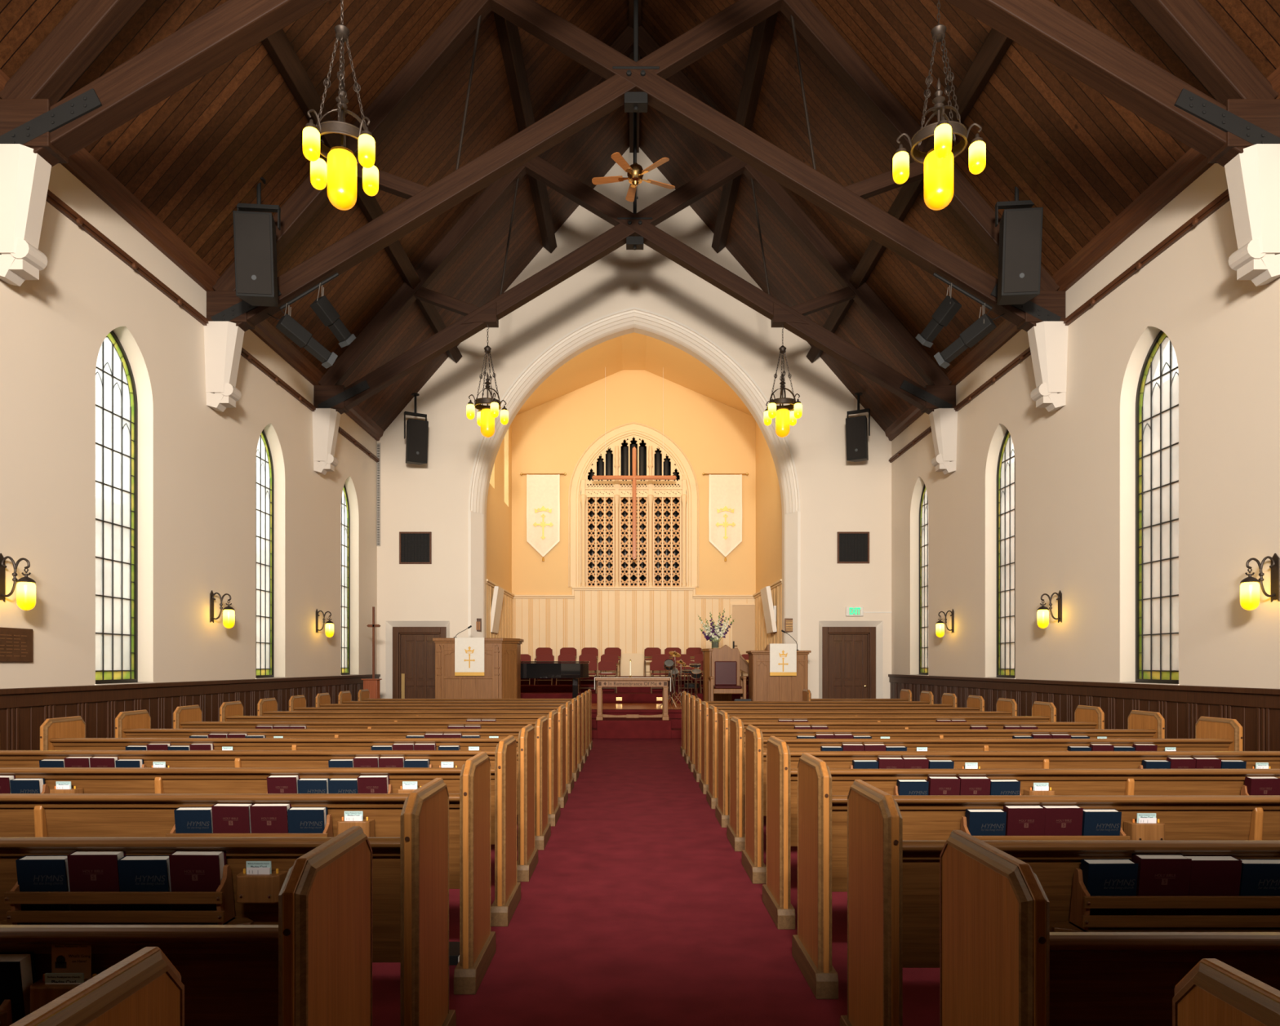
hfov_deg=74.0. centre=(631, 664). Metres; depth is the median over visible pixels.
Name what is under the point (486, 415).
chandelier
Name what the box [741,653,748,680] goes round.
folding chair
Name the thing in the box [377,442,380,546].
duct
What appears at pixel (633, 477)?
cross
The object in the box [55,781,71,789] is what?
card
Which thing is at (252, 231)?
grille
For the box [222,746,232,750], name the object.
card
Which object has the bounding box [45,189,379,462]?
trim
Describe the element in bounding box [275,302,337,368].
spotlight
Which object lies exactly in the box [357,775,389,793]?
bible
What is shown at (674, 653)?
cymbal stand
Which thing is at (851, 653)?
door
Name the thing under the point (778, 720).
bible
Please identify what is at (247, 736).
hymnal
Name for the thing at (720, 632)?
gladiolus
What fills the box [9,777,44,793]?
hymnal
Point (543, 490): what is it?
banner
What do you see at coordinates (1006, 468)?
window
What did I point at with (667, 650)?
folding chair
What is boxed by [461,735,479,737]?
hymnal
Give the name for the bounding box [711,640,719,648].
glass vase
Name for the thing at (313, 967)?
pew
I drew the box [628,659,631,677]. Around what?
candle
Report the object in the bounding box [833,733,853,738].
bible
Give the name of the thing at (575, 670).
grand piano
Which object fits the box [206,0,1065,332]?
roof truss
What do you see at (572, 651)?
folding chair
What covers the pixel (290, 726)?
bible
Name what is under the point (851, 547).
air vent
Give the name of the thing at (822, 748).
hymnal
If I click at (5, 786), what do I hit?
bible
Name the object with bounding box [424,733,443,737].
bible
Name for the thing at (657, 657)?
folding chair
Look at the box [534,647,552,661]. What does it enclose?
folding chair
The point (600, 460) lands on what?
pipe
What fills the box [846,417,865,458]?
grille
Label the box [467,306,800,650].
trim
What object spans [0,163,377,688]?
wall
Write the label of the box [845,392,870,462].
loudspeaker
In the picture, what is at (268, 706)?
pew
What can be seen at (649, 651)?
folding chair
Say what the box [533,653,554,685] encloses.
chair
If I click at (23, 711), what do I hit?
wainscoting
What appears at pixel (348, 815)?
card
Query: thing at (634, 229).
roof truss
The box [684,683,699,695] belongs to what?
drum throne
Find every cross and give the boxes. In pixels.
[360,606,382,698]
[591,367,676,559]
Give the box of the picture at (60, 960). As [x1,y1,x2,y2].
[55,955,66,968]
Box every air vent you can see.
[399,532,431,564]
[836,532,869,563]
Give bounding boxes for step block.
[596,717,671,738]
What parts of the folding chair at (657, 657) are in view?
backrest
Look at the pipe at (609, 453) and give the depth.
23.79 m
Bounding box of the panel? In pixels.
[620,653,643,675]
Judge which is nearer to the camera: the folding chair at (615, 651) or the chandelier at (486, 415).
the chandelier at (486, 415)
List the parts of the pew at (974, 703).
panel, edge moulding, rail, edge moulding, panel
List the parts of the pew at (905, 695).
panel, edge moulding, rail, edge moulding, panel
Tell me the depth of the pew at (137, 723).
7.43 m
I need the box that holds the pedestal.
[701,648,748,701]
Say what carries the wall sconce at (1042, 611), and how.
attached to the wall at (1075, 463)
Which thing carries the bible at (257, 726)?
on the pew at (190, 717)
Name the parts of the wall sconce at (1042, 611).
lamp shade, scroll arm, plate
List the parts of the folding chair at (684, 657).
backrest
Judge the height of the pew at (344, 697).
0.984 m
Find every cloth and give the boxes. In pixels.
[454,637,484,675]
[594,677,671,691]
[769,643,796,675]
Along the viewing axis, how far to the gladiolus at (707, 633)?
18.70 m
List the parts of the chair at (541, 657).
backrest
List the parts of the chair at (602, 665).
seat, backrest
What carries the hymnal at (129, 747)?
on the pew at (67, 733)
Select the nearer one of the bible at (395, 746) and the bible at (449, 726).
the bible at (395, 746)
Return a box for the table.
[595,677,670,719]
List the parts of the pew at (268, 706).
edge moulding, panel, rail, edge moulding, panel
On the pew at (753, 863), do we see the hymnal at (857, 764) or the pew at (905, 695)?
the hymnal at (857, 764)
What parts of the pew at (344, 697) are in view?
panel, edge moulding, rail, panel, edge moulding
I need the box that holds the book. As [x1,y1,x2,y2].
[448,942,459,964]
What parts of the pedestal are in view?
sloping handrail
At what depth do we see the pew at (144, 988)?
1.16 m
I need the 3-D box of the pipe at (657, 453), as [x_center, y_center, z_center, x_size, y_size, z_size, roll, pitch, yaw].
[0.745,-4.159,23.850,0.140,3.620,0.136,0,0,0]
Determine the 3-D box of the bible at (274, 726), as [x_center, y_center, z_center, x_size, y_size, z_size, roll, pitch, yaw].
[-3.442,0.718,8.354,0.158,0.228,0.078,0,0,0]
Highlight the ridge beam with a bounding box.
[628,0,640,152]
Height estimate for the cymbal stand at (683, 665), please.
0.912 m
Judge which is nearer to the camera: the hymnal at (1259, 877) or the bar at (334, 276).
the hymnal at (1259, 877)
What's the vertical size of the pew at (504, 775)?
0.984 m
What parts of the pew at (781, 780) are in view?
panel, edge moulding, backrest, rail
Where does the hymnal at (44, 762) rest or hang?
on the pew at (527, 861)
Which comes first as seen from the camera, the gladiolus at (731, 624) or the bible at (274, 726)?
the bible at (274, 726)
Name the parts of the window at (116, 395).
clear glass, border glass, frame, sill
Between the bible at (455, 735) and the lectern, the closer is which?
the bible at (455, 735)
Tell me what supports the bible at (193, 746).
on the pew at (67, 733)
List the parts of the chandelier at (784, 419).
lamp shade, lamp shade, chain, chain, glass globe, chain, chain, lamp shade, lamp shade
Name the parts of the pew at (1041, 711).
panel, edge moulding, rail, edge moulding, panel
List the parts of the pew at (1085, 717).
panel, edge moulding, backrest, rail, panel, edge moulding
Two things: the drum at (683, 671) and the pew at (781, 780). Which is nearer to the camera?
the pew at (781, 780)
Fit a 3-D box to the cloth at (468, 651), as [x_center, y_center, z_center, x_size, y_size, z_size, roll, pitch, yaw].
[-3.215,-0.154,16.883,0.585,0.758,0.124,0,0,0]
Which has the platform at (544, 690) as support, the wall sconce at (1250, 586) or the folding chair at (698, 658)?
the folding chair at (698, 658)
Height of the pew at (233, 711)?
0.984 m
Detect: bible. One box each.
[0,775,15,793]
[63,756,92,767]
[66,850,126,910]
[89,756,118,767]
[146,743,170,750]
[168,849,226,910]
[189,743,213,750]
[208,733,227,737]
[211,803,253,833]
[226,733,247,737]
[249,803,291,833]
[255,725,273,728]
[266,775,299,793]
[271,725,289,728]
[288,725,306,728]
[353,756,379,767]
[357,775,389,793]
[378,756,404,767]
[392,743,414,750]
[413,743,435,750]
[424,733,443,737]
[442,733,462,737]
[447,725,464,728]
[464,725,480,728]
[466,719,481,721]
[480,719,496,721]
[777,720,793,721]
[792,720,808,721]
[794,725,811,728]
[811,725,828,728]
[815,733,835,738]
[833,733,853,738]
[841,743,864,751]
[862,744,885,751]
[877,757,904,768]
[902,757,928,768]
[927,776,959,795]
[935,720,951,721]
[950,720,966,721]
[957,776,991,795]
[969,726,987,728]
[1003,725,1022,728]
[1003,804,1045,835]
[1020,726,1037,728]
[1031,733,1052,738]
[1040,805,1083,835]
[1049,733,1071,738]
[1088,743,1114,751]
[1131,853,1191,915]
[1132,743,1157,751]
[1166,757,1195,768]
[1182,855,1242,928]
[1191,757,1221,768]
[1244,776,1279,795]
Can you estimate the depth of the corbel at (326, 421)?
14.52 m
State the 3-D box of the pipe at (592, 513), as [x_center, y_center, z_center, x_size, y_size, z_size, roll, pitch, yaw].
[-1.095,-4.025,23.850,0.140,3.620,0.136,0,0,0]
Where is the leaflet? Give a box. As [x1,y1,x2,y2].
[51,943,91,978]
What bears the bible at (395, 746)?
on the pew at (67, 733)
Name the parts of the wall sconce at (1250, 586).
lamp shade, scroll arm, plate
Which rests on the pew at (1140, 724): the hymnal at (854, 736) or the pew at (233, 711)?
the hymnal at (854, 736)
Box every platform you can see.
[520,675,748,703]
[591,709,681,738]
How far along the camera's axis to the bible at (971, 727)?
8.27 m
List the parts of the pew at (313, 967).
rail, backrest, edge moulding, panel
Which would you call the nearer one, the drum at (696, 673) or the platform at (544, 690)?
the drum at (696, 673)
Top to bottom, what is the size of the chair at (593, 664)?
0.770 m
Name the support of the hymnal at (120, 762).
on the pew at (527, 861)
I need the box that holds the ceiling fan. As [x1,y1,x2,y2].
[591,112,675,201]
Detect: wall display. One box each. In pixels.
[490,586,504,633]
[760,586,777,633]
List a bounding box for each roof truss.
[0,0,1279,167]
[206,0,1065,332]
[313,25,955,414]
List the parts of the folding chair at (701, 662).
backrest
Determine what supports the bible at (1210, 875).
on the pew at (893, 882)
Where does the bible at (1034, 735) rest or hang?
on the pew at (1140, 724)
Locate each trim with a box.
[0,69,384,440]
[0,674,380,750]
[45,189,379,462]
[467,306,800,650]
[486,578,782,598]
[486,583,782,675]
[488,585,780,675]
[884,66,1279,440]
[888,189,1230,462]
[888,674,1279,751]
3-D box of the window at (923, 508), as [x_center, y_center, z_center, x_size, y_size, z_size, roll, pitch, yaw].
[5.660,-1.710,16.420,0.240,3.860,1.060,0,0,0]
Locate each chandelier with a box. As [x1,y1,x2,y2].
[302,0,378,210]
[466,324,508,437]
[764,324,801,437]
[893,0,986,210]
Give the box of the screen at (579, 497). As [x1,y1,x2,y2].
[568,422,699,586]
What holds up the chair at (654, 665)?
on the platform at (544, 690)
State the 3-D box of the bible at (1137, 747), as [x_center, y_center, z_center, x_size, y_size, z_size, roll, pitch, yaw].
[3.883,0.718,6.437,0.160,0.229,0.075,0,0,0]
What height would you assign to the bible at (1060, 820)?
0.229 m
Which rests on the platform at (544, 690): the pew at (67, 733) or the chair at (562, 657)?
the chair at (562, 657)
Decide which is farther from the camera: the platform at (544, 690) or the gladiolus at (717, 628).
the platform at (544, 690)
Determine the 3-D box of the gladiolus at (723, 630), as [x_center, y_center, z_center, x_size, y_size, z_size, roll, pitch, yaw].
[2.032,-0.756,18.714,0.349,0.703,0.151,0,0,0]
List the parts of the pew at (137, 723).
panel, edge moulding, rail, backrest, edge moulding, panel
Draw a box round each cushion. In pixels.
[713,685,742,688]
[714,661,737,685]
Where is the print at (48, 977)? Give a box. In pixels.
[47,976,79,978]
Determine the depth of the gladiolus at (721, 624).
18.72 m
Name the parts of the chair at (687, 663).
backrest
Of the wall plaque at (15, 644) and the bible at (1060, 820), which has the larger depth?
the wall plaque at (15, 644)
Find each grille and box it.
[234,213,271,294]
[408,420,427,462]
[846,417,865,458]
[1004,209,1041,293]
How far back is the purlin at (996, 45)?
10.65 m
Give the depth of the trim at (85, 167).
9.77 m
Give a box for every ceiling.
[0,0,1279,431]
[515,332,752,416]
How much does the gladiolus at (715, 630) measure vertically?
0.476 m
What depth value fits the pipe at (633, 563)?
23.80 m
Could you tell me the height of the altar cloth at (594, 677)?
0.266 m
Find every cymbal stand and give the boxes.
[667,650,680,704]
[671,659,685,706]
[675,664,688,702]
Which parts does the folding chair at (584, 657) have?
backrest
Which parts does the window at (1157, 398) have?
sill, border glass, clear glass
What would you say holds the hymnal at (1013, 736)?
on the pew at (1140, 724)
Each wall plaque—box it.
[0,626,32,662]
[475,618,481,631]
[784,617,792,631]
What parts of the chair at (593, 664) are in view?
backrest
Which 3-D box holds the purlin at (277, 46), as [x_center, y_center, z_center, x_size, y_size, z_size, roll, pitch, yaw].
[-3.765,-6.579,6.565,0.304,0.300,23.130,0,0,0]
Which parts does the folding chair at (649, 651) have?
backrest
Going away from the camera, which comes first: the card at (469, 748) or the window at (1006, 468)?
the card at (469, 748)
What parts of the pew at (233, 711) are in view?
panel, edge moulding, rail, edge moulding, panel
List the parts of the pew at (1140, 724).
panel, edge moulding, backrest, rail, edge moulding, panel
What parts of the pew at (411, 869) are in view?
rail, backrest, edge moulding, panel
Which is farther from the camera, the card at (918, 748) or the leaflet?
the card at (918, 748)
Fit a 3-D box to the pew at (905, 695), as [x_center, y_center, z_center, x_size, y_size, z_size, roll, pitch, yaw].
[3.740,0.908,14.140,1.748,0.984,0.538,0,0,0]
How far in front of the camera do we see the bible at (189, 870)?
2.72 m
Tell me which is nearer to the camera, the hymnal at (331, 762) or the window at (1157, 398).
the hymnal at (331, 762)
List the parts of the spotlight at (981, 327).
frame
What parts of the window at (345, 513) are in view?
clear glass, border glass, frame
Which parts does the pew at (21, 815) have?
rail, backrest, edge moulding, panel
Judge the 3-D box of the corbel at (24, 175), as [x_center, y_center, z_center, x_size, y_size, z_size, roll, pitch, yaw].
[-5.245,-3.828,7.300,0.400,1.075,0.360,0,0,0]
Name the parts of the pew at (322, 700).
panel, edge moulding, rail, edge moulding, panel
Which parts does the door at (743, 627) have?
frame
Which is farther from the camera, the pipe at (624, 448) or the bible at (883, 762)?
the pipe at (624, 448)
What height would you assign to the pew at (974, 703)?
0.984 m
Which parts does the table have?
leg, leg, leg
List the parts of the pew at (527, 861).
rail, backrest, edge moulding, panel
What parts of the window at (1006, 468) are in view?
sill, frame, border glass, clear glass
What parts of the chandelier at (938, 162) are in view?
lamp shade, arm, chain, chain, hanging chain, glass globe, arm, lamp shade, chain, chain, arm, lamp shade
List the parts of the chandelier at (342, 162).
lamp shade, arm, lamp shade, chain, chain, hanging chain, glass globe, chain, chain, arm, lamp shade, lamp shade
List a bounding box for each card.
[44,973,84,984]
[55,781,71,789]
[152,761,165,767]
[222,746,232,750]
[245,861,271,874]
[344,811,363,821]
[402,781,417,789]
[440,761,453,767]
[468,746,479,750]
[916,746,927,751]
[964,762,977,768]
[1033,782,1048,790]
[1136,813,1156,822]
[1164,746,1176,751]
[1255,762,1268,768]
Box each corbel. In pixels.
[0,143,51,286]
[204,321,244,412]
[312,408,340,475]
[928,408,957,475]
[1027,321,1068,412]
[1224,143,1279,286]
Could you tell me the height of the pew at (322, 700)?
0.984 m
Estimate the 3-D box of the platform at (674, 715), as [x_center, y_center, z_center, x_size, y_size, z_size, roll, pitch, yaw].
[0.055,1.150,17.835,7.400,0.500,3.630,0,0,0]
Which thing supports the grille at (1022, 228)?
attached to the loudspeaker at (1020, 228)
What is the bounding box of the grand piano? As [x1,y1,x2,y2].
[520,661,590,698]
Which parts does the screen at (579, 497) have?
frieze moulding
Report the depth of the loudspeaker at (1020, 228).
10.17 m
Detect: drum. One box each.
[663,659,678,705]
[667,668,680,704]
[681,669,692,693]
[688,663,701,697]
[690,668,702,698]
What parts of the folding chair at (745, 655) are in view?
backrest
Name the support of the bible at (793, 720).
on the pew at (1041, 711)
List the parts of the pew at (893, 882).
panel, edge moulding, backrest, rail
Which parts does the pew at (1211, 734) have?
panel, edge moulding, backrest, rail, panel, edge moulding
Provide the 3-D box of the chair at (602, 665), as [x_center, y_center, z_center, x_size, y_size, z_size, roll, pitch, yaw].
[-0.576,0.299,20.119,0.440,0.770,0.498,0,0,-3]
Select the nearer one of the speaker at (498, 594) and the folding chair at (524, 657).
the speaker at (498, 594)
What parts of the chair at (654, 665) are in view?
backrest, seat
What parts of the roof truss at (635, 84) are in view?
tie rod, king rod, plate, tie rod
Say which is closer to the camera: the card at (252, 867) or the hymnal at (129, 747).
the card at (252, 867)
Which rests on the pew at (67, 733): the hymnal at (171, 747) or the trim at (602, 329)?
the hymnal at (171, 747)
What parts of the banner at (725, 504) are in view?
rod, embroidered crown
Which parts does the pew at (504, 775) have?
rail, backrest, edge moulding, panel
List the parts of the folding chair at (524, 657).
backrest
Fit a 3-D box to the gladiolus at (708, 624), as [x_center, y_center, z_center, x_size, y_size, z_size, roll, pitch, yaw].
[1.731,-0.713,18.735,0.196,0.615,0.131,0,0,19]
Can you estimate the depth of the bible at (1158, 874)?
2.67 m
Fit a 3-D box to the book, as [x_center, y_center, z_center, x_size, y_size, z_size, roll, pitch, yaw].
[-0.896,1.377,4.050,0.184,0.045,0.200,0,0,0]
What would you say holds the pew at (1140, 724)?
on the floor at (637, 908)
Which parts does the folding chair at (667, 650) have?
backrest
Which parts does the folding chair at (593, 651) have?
backrest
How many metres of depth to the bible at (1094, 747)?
6.40 m
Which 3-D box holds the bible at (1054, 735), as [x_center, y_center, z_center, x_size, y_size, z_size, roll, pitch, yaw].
[3.714,0.718,7.369,0.159,0.229,0.078,0,0,0]
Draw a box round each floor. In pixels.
[372,738,939,1025]
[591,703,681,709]
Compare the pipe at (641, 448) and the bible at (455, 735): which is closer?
the bible at (455, 735)
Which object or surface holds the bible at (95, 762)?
on the pew at (527, 861)
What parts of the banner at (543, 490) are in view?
rod, embroidered crown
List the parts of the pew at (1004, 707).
panel, edge moulding, rail, edge moulding, panel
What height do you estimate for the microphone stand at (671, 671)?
0.772 m
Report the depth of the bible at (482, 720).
9.25 m
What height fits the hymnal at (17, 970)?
0.213 m
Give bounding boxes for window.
[94,330,155,684]
[255,430,282,679]
[340,484,359,675]
[909,484,928,675]
[987,430,1015,679]
[1118,329,1179,684]
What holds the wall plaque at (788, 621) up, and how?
attached to the wall at (837, 494)
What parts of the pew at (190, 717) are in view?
panel, edge moulding, backrest, rail, edge moulding, panel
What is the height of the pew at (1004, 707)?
0.984 m
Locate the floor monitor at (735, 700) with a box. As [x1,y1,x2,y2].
[733,698,751,701]
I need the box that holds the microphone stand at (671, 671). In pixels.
[659,670,678,707]
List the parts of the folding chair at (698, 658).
backrest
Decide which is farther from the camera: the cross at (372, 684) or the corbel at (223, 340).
the cross at (372, 684)
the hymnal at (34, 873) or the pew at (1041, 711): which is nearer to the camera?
the hymnal at (34, 873)
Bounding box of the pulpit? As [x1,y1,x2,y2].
[432,638,524,698]
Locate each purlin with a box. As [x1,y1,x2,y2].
[261,29,462,363]
[493,12,556,253]
[711,12,777,253]
[806,28,1013,363]
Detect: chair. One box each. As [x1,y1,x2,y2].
[520,653,530,685]
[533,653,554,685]
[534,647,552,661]
[555,653,575,685]
[560,647,576,660]
[577,661,597,693]
[578,653,596,680]
[581,647,598,676]
[598,661,617,693]
[600,653,617,677]
[603,647,621,676]
[644,647,661,676]
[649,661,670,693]
[651,653,670,684]
[664,647,682,676]
[672,653,692,683]
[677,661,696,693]
[686,647,702,676]
[693,653,702,680]
[698,661,702,693]
[708,644,746,701]
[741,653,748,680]
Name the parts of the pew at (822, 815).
panel, edge moulding, rail, backrest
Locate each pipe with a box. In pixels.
[590,464,595,585]
[598,454,603,582]
[606,451,611,581]
[622,446,627,576]
[631,444,635,573]
[639,446,644,576]
[655,451,660,581]
[663,454,668,581]
[671,464,676,585]
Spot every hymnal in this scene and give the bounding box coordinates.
[0,952,36,1023]
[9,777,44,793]
[15,854,71,910]
[39,759,64,767]
[115,759,143,767]
[117,855,172,910]
[125,745,146,750]
[168,745,190,750]
[173,806,213,833]
[189,735,208,737]
[245,735,265,737]
[287,806,327,833]
[297,777,328,793]
[328,759,353,767]
[328,777,358,793]
[371,745,392,750]
[404,759,429,767]
[405,735,424,737]
[438,745,459,750]
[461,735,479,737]
[796,735,815,738]
[820,746,842,751]
[852,760,878,768]
[853,735,871,738]
[885,746,906,751]
[897,779,928,795]
[928,760,954,768]
[965,808,1006,835]
[990,779,1020,795]
[1012,735,1032,738]
[1067,746,1091,751]
[1071,735,1089,738]
[1080,858,1137,915]
[1081,808,1121,835]
[1113,746,1134,751]
[1142,760,1170,768]
[1220,760,1246,768]
[1237,858,1279,915]
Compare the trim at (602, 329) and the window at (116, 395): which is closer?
the window at (116, 395)
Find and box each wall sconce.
[0,553,35,610]
[209,590,235,628]
[315,608,333,637]
[936,608,954,637]
[1036,590,1062,628]
[1240,553,1279,610]
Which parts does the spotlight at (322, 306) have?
frame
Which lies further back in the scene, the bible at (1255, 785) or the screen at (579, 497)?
the screen at (579, 497)
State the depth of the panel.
22.97 m
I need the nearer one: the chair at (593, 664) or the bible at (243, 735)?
the bible at (243, 735)
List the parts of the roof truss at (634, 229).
tie rod, plate, king rod, tie rod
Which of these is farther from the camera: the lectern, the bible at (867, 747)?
the lectern
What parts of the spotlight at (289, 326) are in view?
frame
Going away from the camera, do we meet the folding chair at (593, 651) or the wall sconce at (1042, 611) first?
the wall sconce at (1042, 611)
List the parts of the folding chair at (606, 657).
backrest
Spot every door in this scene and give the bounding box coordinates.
[385,621,449,698]
[730,603,755,675]
[818,621,883,698]
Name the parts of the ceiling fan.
blade, blade, blade, down rod, blade, blade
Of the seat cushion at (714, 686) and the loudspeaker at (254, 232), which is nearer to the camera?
the loudspeaker at (254, 232)
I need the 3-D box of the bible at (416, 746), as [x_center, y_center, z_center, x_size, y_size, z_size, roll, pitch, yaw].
[-1.576,0.718,6.485,0.158,0.229,0.078,0,0,0]
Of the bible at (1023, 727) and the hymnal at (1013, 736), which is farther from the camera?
the bible at (1023, 727)
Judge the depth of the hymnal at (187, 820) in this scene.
3.65 m
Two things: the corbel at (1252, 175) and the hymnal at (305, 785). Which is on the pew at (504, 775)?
the hymnal at (305, 785)
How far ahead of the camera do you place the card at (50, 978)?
1.80 m
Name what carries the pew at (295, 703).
on the floor at (637, 908)
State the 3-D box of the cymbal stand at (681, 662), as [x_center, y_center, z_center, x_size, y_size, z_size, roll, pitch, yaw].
[1.048,0.387,17.943,0.431,0.995,0.379,0,0,0]
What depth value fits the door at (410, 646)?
18.36 m
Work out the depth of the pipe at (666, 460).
23.79 m
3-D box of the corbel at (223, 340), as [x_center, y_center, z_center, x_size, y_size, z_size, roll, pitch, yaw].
[-5.245,-3.828,10.980,0.400,1.075,0.360,0,0,0]
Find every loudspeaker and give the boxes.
[232,177,280,306]
[404,392,428,464]
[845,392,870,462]
[995,186,1043,305]
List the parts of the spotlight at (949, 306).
frame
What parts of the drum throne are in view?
seat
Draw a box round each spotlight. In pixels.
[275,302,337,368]
[310,283,355,347]
[915,283,961,347]
[933,302,995,368]
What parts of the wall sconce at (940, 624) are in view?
lamp shade, scroll arm, plate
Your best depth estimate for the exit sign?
18.08 m
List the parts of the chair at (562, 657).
backrest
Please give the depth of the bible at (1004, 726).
8.27 m
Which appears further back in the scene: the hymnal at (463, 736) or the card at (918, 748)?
the hymnal at (463, 736)
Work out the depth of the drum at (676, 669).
18.48 m
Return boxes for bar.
[267,272,339,319]
[932,272,1004,319]
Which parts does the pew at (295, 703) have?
edge moulding, panel, rail, panel, edge moulding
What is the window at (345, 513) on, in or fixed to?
in the wall at (197, 461)
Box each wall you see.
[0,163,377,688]
[377,147,891,698]
[486,422,511,592]
[511,369,755,595]
[587,437,679,586]
[755,422,782,592]
[891,163,1279,688]
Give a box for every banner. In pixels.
[520,472,566,561]
[702,472,748,561]
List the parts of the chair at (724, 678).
leg, leg, frame, seat frame, leg, leg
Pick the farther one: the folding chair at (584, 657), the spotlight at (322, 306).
the folding chair at (584, 657)
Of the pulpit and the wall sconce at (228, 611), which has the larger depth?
the pulpit
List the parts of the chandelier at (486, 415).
lamp shade, lamp shade, chain, chain, glass globe, chain, chain, lamp shade, lamp shade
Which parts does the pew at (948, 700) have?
panel, edge moulding, rail, panel, edge moulding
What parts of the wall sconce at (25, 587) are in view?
plate, scroll arm, lamp shade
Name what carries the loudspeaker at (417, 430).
hanging from the ceiling at (1069, 149)
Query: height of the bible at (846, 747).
0.230 m
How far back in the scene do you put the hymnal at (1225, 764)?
5.47 m
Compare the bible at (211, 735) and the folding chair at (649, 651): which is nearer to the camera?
the bible at (211, 735)
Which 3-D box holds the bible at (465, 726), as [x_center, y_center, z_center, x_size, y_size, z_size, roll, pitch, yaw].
[-1.563,0.718,8.354,0.159,0.229,0.077,0,0,0]
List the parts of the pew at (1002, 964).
panel, edge moulding, rail, backrest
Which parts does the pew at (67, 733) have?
panel, edge moulding, rail, backrest, edge moulding, panel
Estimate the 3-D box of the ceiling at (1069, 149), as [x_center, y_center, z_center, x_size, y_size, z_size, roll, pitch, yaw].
[0.055,-7.825,6.800,12.000,7.210,24.200,0,0,0]
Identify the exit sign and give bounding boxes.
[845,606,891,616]
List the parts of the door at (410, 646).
push plate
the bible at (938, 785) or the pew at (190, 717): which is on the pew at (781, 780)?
the bible at (938, 785)
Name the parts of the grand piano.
lid, leg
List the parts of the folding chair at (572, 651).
backrest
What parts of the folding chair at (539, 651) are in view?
backrest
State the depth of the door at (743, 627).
23.05 m
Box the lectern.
[746,644,811,701]
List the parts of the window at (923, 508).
frame, border glass, clear glass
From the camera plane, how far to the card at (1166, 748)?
6.42 m
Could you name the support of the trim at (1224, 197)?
attached to the wall at (1075, 463)
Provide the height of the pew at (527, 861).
0.984 m
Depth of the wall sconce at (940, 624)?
14.64 m
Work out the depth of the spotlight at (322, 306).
11.04 m
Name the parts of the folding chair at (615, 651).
backrest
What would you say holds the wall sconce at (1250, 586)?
attached to the wall at (1075, 463)
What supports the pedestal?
on the platform at (674, 715)
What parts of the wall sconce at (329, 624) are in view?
plate, scroll arm, lamp shade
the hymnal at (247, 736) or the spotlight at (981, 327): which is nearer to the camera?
the hymnal at (247, 736)
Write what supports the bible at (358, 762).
on the pew at (527, 861)
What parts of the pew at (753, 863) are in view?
panel, edge moulding, rail, backrest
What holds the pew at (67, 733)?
on the floor at (637, 908)
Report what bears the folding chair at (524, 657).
on the platform at (544, 690)
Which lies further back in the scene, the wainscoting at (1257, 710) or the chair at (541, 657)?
the chair at (541, 657)
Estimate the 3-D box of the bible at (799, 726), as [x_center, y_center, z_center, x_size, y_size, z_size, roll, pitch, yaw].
[1.670,0.718,8.304,0.159,0.229,0.078,0,0,0]
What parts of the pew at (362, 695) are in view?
edge moulding, panel, rail, panel, edge moulding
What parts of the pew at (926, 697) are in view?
panel, edge moulding, rail, panel, edge moulding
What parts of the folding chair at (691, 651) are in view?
backrest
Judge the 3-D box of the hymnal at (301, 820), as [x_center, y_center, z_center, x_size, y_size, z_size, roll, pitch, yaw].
[-1.402,0.726,3.684,0.155,0.212,0.070,0,0,0]
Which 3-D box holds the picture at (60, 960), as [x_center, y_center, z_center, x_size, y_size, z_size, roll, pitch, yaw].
[-1.227,0.639,1.825,0.024,0.028,0.001,0,0,0]
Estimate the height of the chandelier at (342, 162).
1.940 m
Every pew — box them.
[0,724,537,881]
[0,735,520,926]
[0,751,495,994]
[0,777,456,1025]
[0,826,372,1025]
[8,946,184,1025]
[40,715,551,849]
[115,710,559,826]
[173,705,568,808]
[219,701,573,793]
[257,697,578,782]
[288,695,583,771]
[315,693,586,763]
[337,690,590,755]
[357,688,592,750]
[680,690,933,756]
[684,693,957,764]
[688,695,984,772]
[693,697,1017,782]
[699,701,1056,794]
[706,705,1104,808]
[715,710,1164,827]
[726,716,1243,851]
[742,724,1279,884]
[762,736,1279,929]
[791,752,1279,999]
[802,688,911,701]
[840,779,1279,1025]
[939,830,1279,1025]
[1172,958,1279,1025]
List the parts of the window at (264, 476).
clear glass, border glass, frame, sill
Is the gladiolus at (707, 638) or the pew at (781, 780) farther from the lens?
the gladiolus at (707, 638)
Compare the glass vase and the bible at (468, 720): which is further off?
the glass vase
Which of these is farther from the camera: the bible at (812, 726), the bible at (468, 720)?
the bible at (468, 720)
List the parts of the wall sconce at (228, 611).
plate, scroll arm, lamp shade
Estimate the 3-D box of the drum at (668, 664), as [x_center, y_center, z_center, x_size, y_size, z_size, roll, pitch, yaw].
[0.833,0.389,18.180,0.342,1.003,0.354,0,0,0]
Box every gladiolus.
[697,615,711,639]
[699,628,712,641]
[705,617,714,639]
[709,613,716,639]
[713,625,719,639]
[715,613,720,639]
[717,608,724,635]
[718,613,732,639]
[719,617,727,637]
[719,619,733,641]

